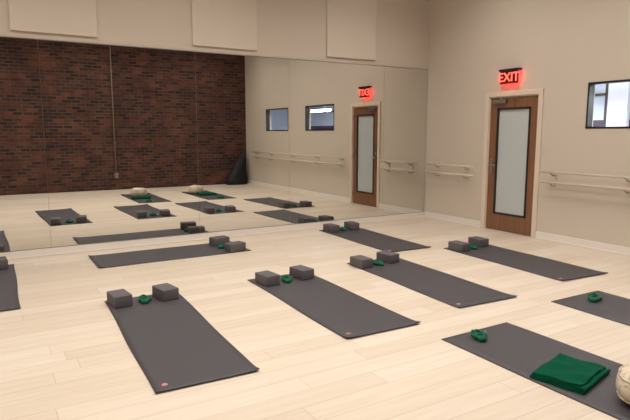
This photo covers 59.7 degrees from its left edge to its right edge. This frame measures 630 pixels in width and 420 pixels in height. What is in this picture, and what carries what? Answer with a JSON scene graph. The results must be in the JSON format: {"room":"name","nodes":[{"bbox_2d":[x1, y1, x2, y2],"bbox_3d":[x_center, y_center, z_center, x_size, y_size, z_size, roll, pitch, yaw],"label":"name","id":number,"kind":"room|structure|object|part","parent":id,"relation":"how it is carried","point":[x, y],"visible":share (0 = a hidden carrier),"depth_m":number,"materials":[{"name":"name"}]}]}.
{"room":"exercise studio","nodes":[
{"label":"exercise studio","id":0,"kind":"room"},
{"bbox_2d":[0,0,429,246],"bbox_3d":[-1.819,-1.712,7.213,8.900,4.300,0.150,-5,9,-31],"label":"wall","id":1,"kind":"structure","parent":0,"point":[291,29],"depth_m":7.76,"materials":[{"name":"paint"}]},
{"bbox_2d":[8,0,97,36],"bbox_3d":[-3.000,-2.733,6.251,0.920,1.410,0.030,-5,9,-31],"label":"wall panel","id":2,"kind":"object","parent":1,"relation":"attached to","point":[63,17],"visible":1,"depth_m":6.31,"materials":[{"name":"fabric"}]},
{"bbox_2d":[0,212,424,259],"bbox_3d":[-1.772,0.384,7.428,8.600,0.088,0.034,-5,9,-31],"label":"baseboard","id":3,"kind":"structure","parent":1,"relation":"attached to","point":[203,236],"depth_m":7.41,"materials":[{"name":"paint"}]},
{"bbox_2d":[0,36,427,252],"bbox_3d":[-1.717,-0.869,7.295,8.438,2.430,0.014,-5,9,-31],"label":"wall mirror","id":4,"kind":"object","parent":1,"relation":"attached to","point":[279,141],"visible":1,"depth_m":7.32,"materials":[{"name":"clear glass"}]},
{"bbox_3d":[-3.631,-0.710,6.163,1.077,2.420,0.007,-5,9,-31],"label":"panel","id":5,"kind":"part","parent":4,"relation":"part of","materials":[{"name":"silver metal"}]},
{"bbox_3d":[-2.374,-0.814,6.908,1.847,2.420,0.007,-5,9,-31],"label":"panel","id":6,"kind":"part","parent":4,"relation":"part of","materials":[{"name":"silver metal"}]},
{"bbox_3d":[-0.979,-0.930,7.735,1.397,2.420,0.007,-5,9,-31],"label":"panel","id":7,"kind":"part","parent":4,"relation":"part of","materials":[{"name":"silver metal"}]},
{"bbox_3d":[0.368,-1.042,8.533,1.737,2.420,0.007,-5,9,-31],"label":"panel","id":8,"kind":"part","parent":4,"relation":"part of","materials":[{"name":"silver metal"}]},
{"bbox_3d":[1.509,-1.137,9.209,0.915,2.420,0.007,-5,9,-31],"label":"panel","id":9,"kind":"part","parent":4,"relation":"part of","materials":[{"name":"silver metal"}]},
{"bbox_2d":[191,0,256,50],"bbox_3d":[-1.206,-2.882,7.314,0.920,1.410,0.030,-5,9,-31],"label":"wall panel","id":10,"kind":"object","parent":1,"relation":"attached to","point":[231,24],"visible":1,"depth_m":7.35,"materials":[{"name":"fabric"}]},
{"bbox_2d":[326,0,376,60],"bbox_3d":[0.566,-3.030,8.364,0.910,1.410,0.030,-5,9,-31],"label":"wall panel","id":11,"kind":"object","parent":1,"relation":"attached to","point":[350,24],"visible":1,"depth_m":8.38,"materials":[{"name":"fabric"}]},
{"bbox_2d":[0,217,629,419],"bbox_3d":[0.178,0.930,4.213,8.900,0.100,7.930,-5,9,-31],"label":"floor","id":12,"kind":"structure","parent":0,"point":[64,354],"depth_m":3.95,"materials":[{"name":"beige wood"}]},
{"bbox_2d":[0,264,20,310],"bbox_3d":[-3.196,0.732,5.200,0.668,0.019,1.830,-5,9,-30],"label":"yoga mat","id":13,"kind":"object","parent":12,"relation":"on","point":[9,300],"visible":0.94,"depth_m":5.14,"materials":[{"name":"grey rubber"}]},
{"bbox_2d":[0,256,7,269],"bbox_3d":[-3.425,0.578,5.958,0.150,0.100,0.226,-6,10,-35],"label":"block","id":14,"kind":"object","parent":13,"relation":"on","point":[3,260],"depth_m":5.89,"materials":[{"name":"grey plastic"}]},
{"bbox_2d":[88,241,250,267],"bbox_3d":[-1.745,0.519,6.694,1.800,0.024,0.708,-5,9,-31],"label":"yoga mat","id":15,"kind":"object","parent":12,"relation":"on","point":[199,250],"visible":0.85,"depth_m":6.56,"materials":[{"name":"grey rubber"}]},
{"bbox_2d":[209,235,229,245],"bbox_3d":[-1.256,0.402,7.209,0.226,0.100,0.150,-6,10,-38],"label":"block","id":16,"kind":"object","parent":15,"relation":"on","point":[216,240],"depth_m":7.15,"materials":[{"name":"grey"}]},
{"bbox_2d":[224,241,245,252],"bbox_3d":[-0.994,0.455,6.833,0.226,0.100,0.150,-7,11,-42],"label":"block","id":17,"kind":"object","parent":15,"relation":"on","point":[235,246],"depth_m":6.77,"materials":[{"name":"grey"}]},
{"bbox_2d":[105,294,259,392],"bbox_3d":[-1.088,0.886,4.083,0.638,0.022,1.960,-4,9,-28],"label":"yoga mat","id":18,"kind":"object","parent":12,"relation":"on","point":[172,343],"visible":0.95,"depth_m":3.77,"materials":[{"name":"grey rubber"}]},
{"bbox_2d":[107,289,132,308],"bbox_3d":[-1.669,0.755,4.691,0.150,0.100,0.226,-6,10,-36],"label":"block","id":19,"kind":"object","parent":18,"relation":"on","point":[119,298],"depth_m":4.62,"materials":[{"name":"grey plastic"}]},
{"bbox_2d":[138,294,151,303],"bbox_3d":[-1.475,0.767,4.766,0.110,0.055,0.160,-2,8,-16],"label":"strap","id":20,"kind":"object","parent":18,"relation":"on","point":[143,299],"depth_m":4.73,"materials":[{"name":"green fabric"}]},
{"bbox_2d":[152,283,178,301],"bbox_3d":[-1.329,0.729,4.880,0.150,0.100,0.226,-7,11,-40],"label":"block","id":21,"kind":"object","parent":18,"relation":"on","point":[164,292],"depth_m":4.82,"materials":[{"name":"grey plastic"}]},
{"bbox_2d":[248,274,420,337],"bbox_3d":[0.069,0.778,4.849,0.678,0.024,1.840,-4,9,-29],"label":"yoga mat","id":22,"kind":"object","parent":12,"relation":"on","point":[345,313],"visible":0.91,"depth_m":4.58,"materials":[{"name":"grey rubber"}]},
{"bbox_2d":[255,270,279,286],"bbox_3d":[-0.463,0.665,5.336,0.150,0.100,0.226,-6,10,-36],"label":"block","id":23,"kind":"object","parent":22,"relation":"on","point":[267,278],"depth_m":5.27,"materials":[{"name":"grey plastic"}]},
{"bbox_2d":[281,275,291,282],"bbox_3d":[-0.273,0.676,5.420,0.110,0.055,0.160,-2,8,-11],"label":"strap","id":24,"kind":"object","parent":22,"relation":"on","point":[287,279],"depth_m":5.38,"materials":[{"name":"green fabric"}]},
{"bbox_2d":[289,265,313,279],"bbox_3d":[-0.135,0.633,5.565,0.150,0.100,0.226,-6,10,-38],"label":"block","id":25,"kind":"object","parent":22,"relation":"on","point":[301,272],"depth_m":5.50,"materials":[{"name":"grey plastic"}]},
{"bbox_2d":[319,228,430,251],"bbox_3d":[0.773,0.388,7.656,0.668,0.017,1.780,-4,9,-28],"label":"yoga mat","id":26,"kind":"object","parent":12,"relation":"on","point":[379,241],"visible":0.91,"depth_m":7.48,"materials":[{"name":"grey rubber"}]},
{"bbox_2d":[323,223,339,232],"bbox_3d":[0.244,0.266,8.178,0.150,0.100,0.226,-5,10,-34],"label":"block","id":27,"kind":"object","parent":26,"relation":"on","point":[329,227],"depth_m":8.11,"materials":[{"name":"grey"}]},
{"bbox_2d":[344,221,358,229],"bbox_3d":[0.560,0.237,8.389,0.150,0.100,0.226,-4,9,-25],"label":"block","id":28,"kind":"object","parent":26,"relation":"on","point":[351,225],"depth_m":8.30,"materials":[{"name":"grey"}]},
{"bbox_2d":[347,258,516,307],"bbox_3d":[1.083,0.683,5.543,0.688,0.019,1.820,-4,9,-27],"label":"yoga mat","id":29,"kind":"object","parent":12,"relation":"on","point":[443,287],"visible":0.92,"depth_m":5.31,"materials":[{"name":"grey rubber"}]},
{"bbox_2d":[350,255,372,268],"bbox_3d":[0.507,0.568,6.026,0.150,0.100,0.226,-5,9,-33],"label":"block","id":30,"kind":"object","parent":29,"relation":"on","point":[360,261],"depth_m":5.96,"materials":[{"name":"grey plastic"}]},
{"bbox_2d":[373,260,383,265],"bbox_3d":[0.699,0.580,6.102,0.109,0.055,0.160,-7,11,-40],"label":"strap","id":31,"kind":"object","parent":29,"relation":"on","point":[375,262],"depth_m":6.05,"materials":[{"name":"green fabric"}]},
{"bbox_2d":[376,250,398,263],"bbox_3d":[0.830,0.535,6.264,0.150,0.100,0.226,-6,10,-36],"label":"block","id":32,"kind":"object","parent":29,"relation":"on","point":[386,256],"depth_m":6.20,"materials":[{"name":"grey plastic"}]},
{"bbox_2d":[443,244,607,280],"bbox_3d":[2.348,0.570,6.362,0.698,0.016,1.780,-4,9,-27],"label":"yoga mat","id":33,"kind":"object","parent":12,"relation":"on","point":[545,267],"visible":0.89,"depth_m":6.16,"materials":[{"name":"grey rubber"}]},
{"bbox_2d":[448,240,469,251],"bbox_3d":[1.798,0.451,6.860,0.150,0.100,0.226,-5,9,-33],"label":"block","id":34,"kind":"object","parent":33,"relation":"on","point":[456,245],"depth_m":6.79,"materials":[{"name":"grey plastic"}]},
{"bbox_2d":[470,244,477,249],"bbox_3d":[1.995,0.461,6.949,0.109,0.055,0.160,-3,9,-21],"label":"strap","id":35,"kind":"object","parent":33,"relation":"on","point":[474,247],"depth_m":6.90,"materials":[{"name":"green fabric"}]},
{"bbox_2d":[468,236,488,246],"bbox_3d":[2.126,0.411,7.147,0.150,0.100,0.226,-4,9,-27],"label":"block","id":36,"kind":"object","parent":33,"relation":"on","point":[475,240],"depth_m":7.07,"materials":[{"name":"grey plastic"}]},
{"bbox_2d":[441,322,629,419],"bbox_3d":[1.658,0.996,3.298,0.688,0.022,1.830,-5,9,-31],"label":"yoga mat","id":37,"kind":"object","parent":12,"relation":"on","point":[518,350],"visible":0.72,"depth_m":3.60,"materials":[{"name":"rubber"}]},
{"bbox_2d":[471,329,486,341],"bbox_3d":[1.175,0.887,3.911,0.110,0.055,0.160,0,8,-1],"label":"strap","id":38,"kind":"object","parent":37,"relation":"on","point":[479,335],"visible":1,"depth_m":3.88,"materials":[{"name":"fabric"}]},
{"bbox_2d":[530,353,609,394],"bbox_3d":[1.539,0.971,3.308,0.416,0.057,0.315,-8,11,-43],"label":"folded blanket","id":39,"kind":"object","parent":37,"relation":"on","point":[563,371],"visible":1,"depth_m":3.25,"materials":[{"name":"green fabric"}]},
{"bbox_2d":[616,364,629,403],"bbox_3d":[1.814,0.950,2.941,0.378,0.200,0.364,-5,9,-31],"label":"cushion","id":40,"kind":"object","parent":37,"relation":"on","point":[623,375],"visible":1,"depth_m":2.93,"materials":[{"name":"fabric"}]},
{"bbox_2d":[551,290,629,325],"bbox_3d":[2.795,0.876,4.157,0.668,0.021,1.830,-5,9,-30],"label":"yoga mat","id":41,"kind":"object","parent":12,"relation":"on","point":[612,307],"visible":0.92,"depth_m":4.66,"materials":[{"name":"rubber"}]},
{"bbox_2d":[588,293,602,302],"bbox_3d":[2.445,0.763,4.798,0.110,0.055,0.160,6,10,39],"label":"strap","id":42,"kind":"object","parent":41,"relation":"on","point":[593,297],"visible":1,"depth_m":4.76,"materials":[{"name":"fabric"}]},
{"bbox_2d":[424,0,629,247],"bbox_3d":[3.933,-1.561,6.132,0.150,4.300,7.630,-5,9,-31],"label":"wall","id":43,"kind":"structure","parent":0,"point":[560,47],"depth_m":7.42,"materials":[{"name":"paint"}]},
{"bbox_2d":[425,163,472,178],"bbox_3d":[2.194,-0.639,8.924,0.126,0.220,1.072,-5,9,-31],"label":"ballet barre","id":44,"kind":"object","parent":43,"relation":"attached to","point":[434,164],"visible":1,"depth_m":8.86,"materials":[{"name":"paint"}]},
{"bbox_2d":[499,68,521,84],"bbox_3d":[2.774,-1.899,7.804,0.090,0.207,0.348,-5,9,-31],"label":"exit sign","id":45,"kind":"object","parent":43,"relation":"attached to","point":[506,76],"visible":1,"depth_m":7.78,"materials":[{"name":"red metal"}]},
{"bbox_2d":[480,88,543,237],"bbox_3d":[2.889,-0.687,7.998,0.168,2.051,1.001,-5,9,-31],"label":"door frame","id":46,"kind":"structure","parent":43,"relation":"attached to","point":[531,92],"depth_m":7.79,"materials":[{"name":"paint"}]},
{"bbox_2d":[486,95,538,235],"bbox_3d":[2.861,-0.645,7.987,0.044,1.956,0.823,-5,9,-31],"label":"leaf","id":47,"kind":"object","parent":43,"relation":"attached to","point":[517,225],"visible":0.89,"depth_m":7.93,"materials":[{"name":"brown wood"}]},
{"bbox_2d":[493,97,517,103],"bbox_3d":[2.756,-1.585,7.947,0.044,0.075,0.440,-5,9,-31],"label":"door closer","id":48,"kind":"object","parent":47,"relation":"attached to","point":[502,100],"depth_m":7.99,"materials":[{"name":"metal"}]},
{"bbox_2d":[493,106,530,217],"bbox_3d":[2.863,-0.693,7.976,0.054,1.570,0.583,-5,9,-31],"label":"bead","id":49,"kind":"object","parent":47,"relation":"attached to","point":[509,108],"visible":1,"depth_m":8.02,"materials":[{"name":"black metal"}]},
{"bbox_2d":[495,109,528,215],"bbox_3d":[2.862,-0.693,7.976,0.008,1.550,0.563,-5,9,-31],"label":"pane","id":50,"kind":"object","parent":49,"relation":"attached to","point":[513,123],"visible":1,"depth_m":7.97,"materials":[{"name":"white glass"}]},
{"bbox_2d":[488,111,537,224],"bbox_3d":[2.829,-0.643,7.940,0.061,1.680,0.801,-5,9,-31],"label":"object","id":51,"kind":"structure","parent":43,"relation":"in","point":[491,159],"depth_m":8.26,"materials":[{"name":"metal"}]},
{"bbox_2d":[424,211,629,255],"bbox_3d":[3.866,0.527,6.364,0.026,0.100,7.595,-5,9,-31],"label":"baseboard","id":52,"kind":"structure","parent":43,"relation":"attached to","point":[610,248],"depth_m":7.30,"materials":[{"name":"paint"}]},
{"bbox_2d":[539,170,629,193],"bbox_3d":[4.269,-0.158,5.490,0.126,0.220,4.632,-5,9,-31],"label":"ballet barre","id":53,"kind":"object","parent":43,"relation":"attached to","point":[555,172],"visible":1,"depth_m":6.85,"materials":[{"name":"paint"}]},
{"bbox_2d":[585,79,629,128],"bbox_3d":[3.775,-1.238,6.388,0.106,0.570,1.250,-5,9,-31],"label":"frame","id":54,"kind":"object","parent":43,"relation":"attached to","point":[591,85],"visible":1,"depth_m":6.87,"materials":[{"name":"black metal"}]},
{"bbox_2d":[593,82,629,126],"bbox_3d":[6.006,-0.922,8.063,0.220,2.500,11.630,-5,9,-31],"label":"window","id":55,"kind":"structure","parent":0,"point":[612,100],"depth_m":9.34,"materials":[{"name":"glass"}]}
]}

